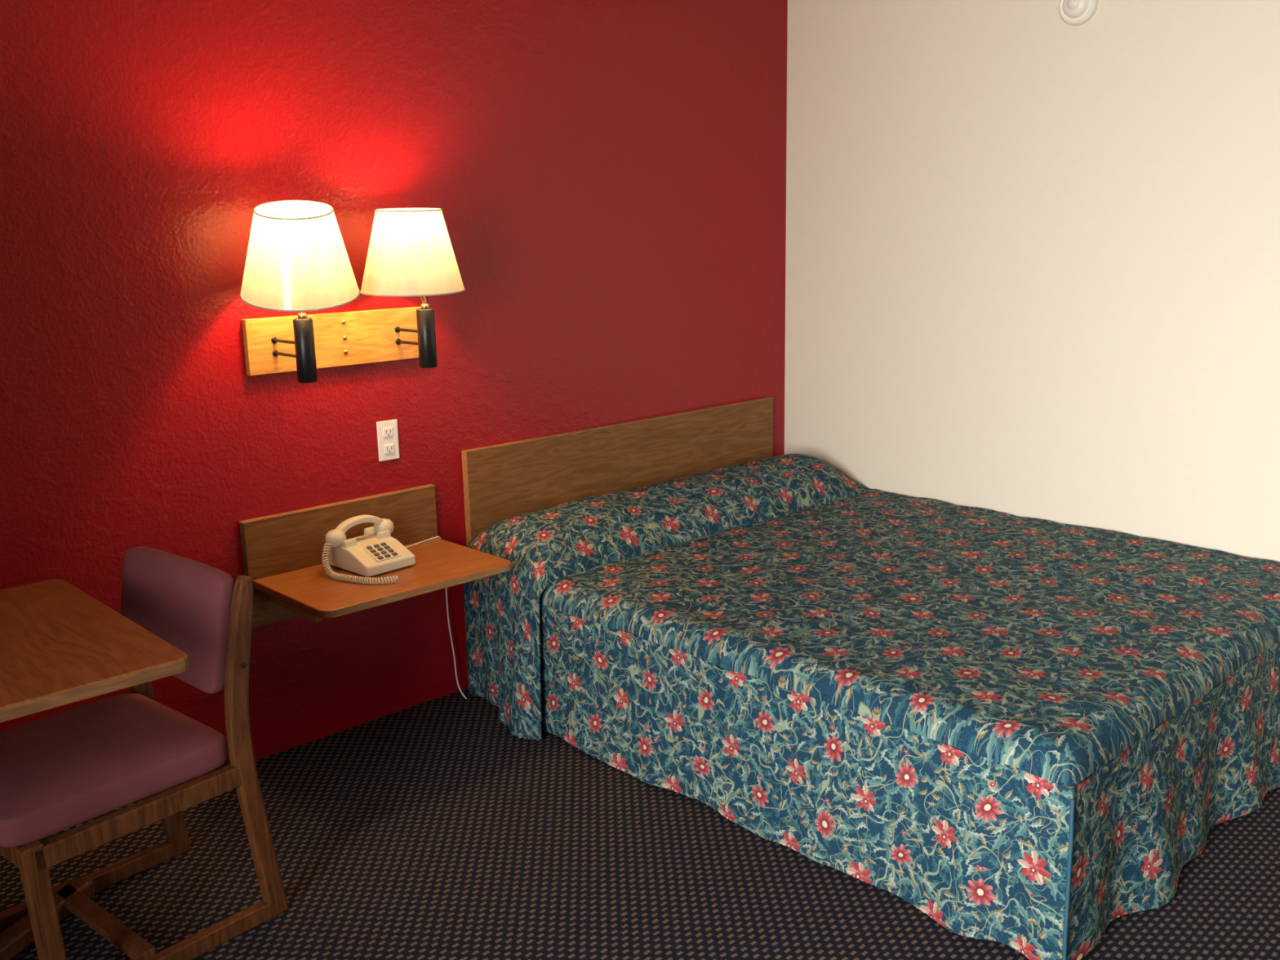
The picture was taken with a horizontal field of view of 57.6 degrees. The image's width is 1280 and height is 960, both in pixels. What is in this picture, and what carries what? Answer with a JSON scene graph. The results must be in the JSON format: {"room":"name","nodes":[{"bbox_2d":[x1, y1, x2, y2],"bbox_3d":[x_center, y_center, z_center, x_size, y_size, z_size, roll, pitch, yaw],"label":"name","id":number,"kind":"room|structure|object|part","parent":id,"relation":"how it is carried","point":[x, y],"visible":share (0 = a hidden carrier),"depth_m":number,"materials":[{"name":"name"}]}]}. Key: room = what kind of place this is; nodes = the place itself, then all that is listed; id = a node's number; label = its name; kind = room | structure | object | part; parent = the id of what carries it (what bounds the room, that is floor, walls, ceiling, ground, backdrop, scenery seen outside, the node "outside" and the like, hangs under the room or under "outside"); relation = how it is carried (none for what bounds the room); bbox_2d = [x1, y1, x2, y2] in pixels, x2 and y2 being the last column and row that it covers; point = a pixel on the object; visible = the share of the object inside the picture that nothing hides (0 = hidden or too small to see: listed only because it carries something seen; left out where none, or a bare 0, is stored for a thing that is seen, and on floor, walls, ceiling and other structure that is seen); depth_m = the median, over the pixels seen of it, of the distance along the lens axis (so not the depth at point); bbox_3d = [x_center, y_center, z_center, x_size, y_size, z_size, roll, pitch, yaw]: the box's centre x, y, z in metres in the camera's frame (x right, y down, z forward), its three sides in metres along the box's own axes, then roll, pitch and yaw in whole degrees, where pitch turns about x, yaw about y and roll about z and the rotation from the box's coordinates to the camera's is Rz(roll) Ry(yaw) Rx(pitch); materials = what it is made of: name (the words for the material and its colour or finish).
{"room":"hotel room","nodes":[
{"label":"hotel room","id":0,"kind":"room"},
{"bbox_2d":[0,0,787,799],"bbox_3d":[-1.332,-0.384,2.970,5.400,2.500,0.100,-13,17,-42],"label":"wall","id":1,"kind":"structure","parent":0,"point":[606,179],"depth_m":3.37,"materials":[{"name":"red paint"}]},
{"bbox_2d":[239,200,465,382],"bbox_3d":[-0.776,-0.525,3.189,0.643,0.472,0.313,-13,17,-42],"label":"wall lamp","id":2,"kind":"object","parent":1,"relation":"attached to","point":[297,260],"visible":1,"depth_m":3.16,"materials":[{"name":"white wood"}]},
{"bbox_3d":[-0.945,-0.371,3.132,0.009,0.009,0.168,-13,17,-43],"label":"arm","id":3,"kind":"part","parent":2,"relation":"part of","materials":[{"name":"black metal"}]},
{"bbox_3d":[-0.944,-0.336,3.139,0.009,0.009,0.168,-13,17,-43],"label":"arm","id":4,"kind":"part","parent":2,"relation":"part of","materials":[{"name":"black metal"}]},
{"bbox_3d":[-0.897,-0.590,3.051,0.300,0.275,0.294,-13,17,-42],"label":"lamp shade","id":5,"kind":"part","parent":2,"relation":"part of","materials":[{"name":"fabric"}]},
{"bbox_3d":[-0.668,-0.436,3.399,0.009,0.009,0.152,-13,17,-43],"label":"arm","id":6,"kind":"part","parent":2,"relation":"part of","materials":[{"name":"black metal"}]},
{"bbox_3d":[-0.667,-0.401,3.407,0.009,0.009,0.152,-13,17,-43],"label":"arm","id":7,"kind":"part","parent":2,"relation":"part of","materials":[{"name":"black metal"}]},
{"bbox_3d":[-0.646,-0.644,3.279,0.290,0.235,0.290,-13,17,-42],"label":"lamp shade","id":8,"kind":"part","parent":2,"relation":"part of","materials":[{"name":"fabric"}]},
{"bbox_3d":[-0.629,-0.539,3.310,0.048,0.090,0.012,-13,17,-42],"label":"stem","id":9,"kind":"part","parent":2,"relation":"part of","materials":[{"name":"gold metal"}]},
{"bbox_2d":[238,484,511,627],"bbox_3d":[-0.729,0.243,3.305,0.628,0.306,0.430,-13,17,-42],"label":"nightstand","id":10,"kind":"object","parent":1,"relation":"attached to","point":[282,553],"visible":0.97,"depth_m":3.29,"materials":[{"name":"laminate"}]},
{"bbox_2d":[252,537,511,618],"bbox_3d":[-0.718,0.268,3.303,0.611,0.022,0.404,-13,17,-42],"label":"shelf","id":11,"kind":"object","parent":10,"relation":"attached to","point":[440,564],"depth_m":3.23,"materials":[{"name":"brown wood"}]},
{"bbox_2d":[321,515,466,698],"bbox_3d":[-0.744,0.424,3.478,0.271,0.679,0.529,1,13,11],"label":"desk telephone","id":12,"kind":"object","parent":10,"relation":"on","point":[376,552],"visible":0.97,"depth_m":3.30,"materials":[{"name":"beige plastic"}]},
{"bbox_2d":[324,528,346,547],"bbox_3d":[-0.863,0.165,3.305,0.058,0.048,0.058,10,17,41],"label":"handset mouthpiece","id":13,"kind":"object","parent":12,"relation":"on","point":[335,538],"depth_m":3.29,"materials":[{"name":"beige plastic"}]},
{"bbox_3d":[-0.785,0.234,3.213,0.255,0.088,0.066,5,14,28],"label":"coiled cord","id":14,"kind":"part","parent":12,"relation":"part of","materials":[{"name":"beige plastic"}]},
{"bbox_3d":[-0.732,0.204,3.305,0.074,0.003,0.080,35,32,32],"label":"keypad plate","id":15,"kind":"part","parent":12,"relation":"part of","materials":[{"name":"beige plastic"}]},
{"bbox_2d":[373,518,393,533],"bbox_3d":[-0.753,0.137,3.422,0.058,0.048,0.058,10,17,41],"label":"earpiece","id":16,"kind":"object","parent":12,"relation":"on","point":[381,526],"depth_m":3.40,"materials":[{"name":"beige plastic"}]},
{"bbox_3d":[-0.677,0.453,3.616,0.058,0.560,0.277,10,17,41],"label":"line cord","id":17,"kind":"part","parent":12,"relation":"part of","materials":[{"name":"white plastic"}]},
{"bbox_2d":[376,419,399,461],"bbox_3d":[-0.757,-0.119,3.504,0.070,0.120,0.009,-13,17,-42],"label":"wall outlet","id":18,"kind":"object","parent":1,"relation":"attached to","point":[387,430],"visible":1,"depth_m":3.50,"materials":[{"name":"white plastic"}]},
{"bbox_2d":[382,426,393,437],"bbox_3d":[-0.756,-0.144,3.497,0.034,0.028,0.004,-13,17,-42],"label":"receptacle","id":19,"kind":"object","parent":18,"relation":"attached to","point":[388,432],"depth_m":3.50,"materials":[{"name":"white plastic"}]},
{"bbox_2d":[383,444,394,453],"bbox_3d":[-0.755,-0.093,3.508,0.034,0.028,0.004,-13,17,-42],"label":"receptacle","id":20,"kind":"object","parent":18,"relation":"attached to","point":[388,448],"depth_m":3.51,"materials":[{"name":"white plastic"}]},
{"bbox_2d":[461,396,773,546],"bbox_3d":[-0.010,0.054,4.250,1.498,0.546,0.026,-13,17,-42],"label":"headboard","id":21,"kind":"object","parent":1,"relation":"attached to","point":[501,482],"visible":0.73,"depth_m":4.10,"materials":[{"name":"laminate"}]},
{"bbox_2d":[0,688,1279,959],"bbox_3d":[0.452,1.248,1.438,5.400,0.100,5.200,-13,17,-42],"label":"floor","id":22,"kind":"structure","parent":0,"point":[431,829],"depth_m":2.72,"materials":[{"name":"carpet"}]},
{"bbox_2d":[0,578,189,959],"bbox_3d":[-1.403,0.709,2.106,0.985,0.740,0.708,-13,17,-42],"label":"desk","id":23,"kind":"object","parent":22,"relation":"on","point":[60,645],"visible":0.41,"depth_m":2.17,"materials":[{"name":"laminate"}]},
{"bbox_2d":[0,546,288,959],"bbox_3d":[-1.141,0.602,2.460,0.454,0.790,0.556,9,16,39],"label":"desk chair","id":24,"kind":"object","parent":22,"relation":"on","point":[62,771],"depth_m":2.43,"materials":[{"name":"fabric"}]},
{"bbox_2d":[462,453,1279,959],"bbox_3d":[0.713,0.426,3.510,1.752,0.608,2.121,-13,17,-42],"label":"bed","id":25,"kind":"object","parent":22,"relation":"on","point":[1024,733],"visible":0.99,"depth_m":2.93,"materials":[{"name":"blue fabric"}]},
{"bbox_2d":[462,453,868,740],"bbox_3d":[0.147,0.305,4.093,1.752,0.599,0.479,-13,17,-42],"label":"pillow","id":26,"kind":"object","parent":25,"relation":"on","point":[512,616],"depth_m":3.68,"materials":[{"name":"multicoloured fabric"}]},
{"bbox_3d":[0.734,0.407,3.600,1.580,0.165,1.980,-13,17,-42],"label":"mattress","id":27,"kind":"part","parent":25,"relation":"part of","materials":[{"name":"teal fabric"}]},
{"bbox_2d":[784,0,1279,561],"bbox_3d":[2.379,-0.443,2.901,0.100,2.500,5.100,-13,17,-42],"label":"wall","id":28,"kind":"structure","parent":0,"point":[1032,255],"depth_m":3.88,"materials":[{"name":"beige paint"}]},
{"bbox_2d":[1058,0,1097,25],"bbox_3d":[1.361,-1.488,3.640,0.044,0.124,0.124,-13,17,-42],"label":"smoke detector","id":29,"kind":"object","parent":28,"relation":"attached to","point":[1072,12],"visible":1,"depth_m":3.63,"materials":[{"name":"plastic"}]},
{"bbox_2d":[1066,0,1079,9],"bbox_3d":[1.347,-1.484,3.627,0.007,0.040,0.040,-13,17,-42],"label":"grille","id":30,"kind":"object","parent":29,"relation":"attached to","point":[1071,4],"depth_m":3.63,"materials":[{"name":"plastic"}]}
]}

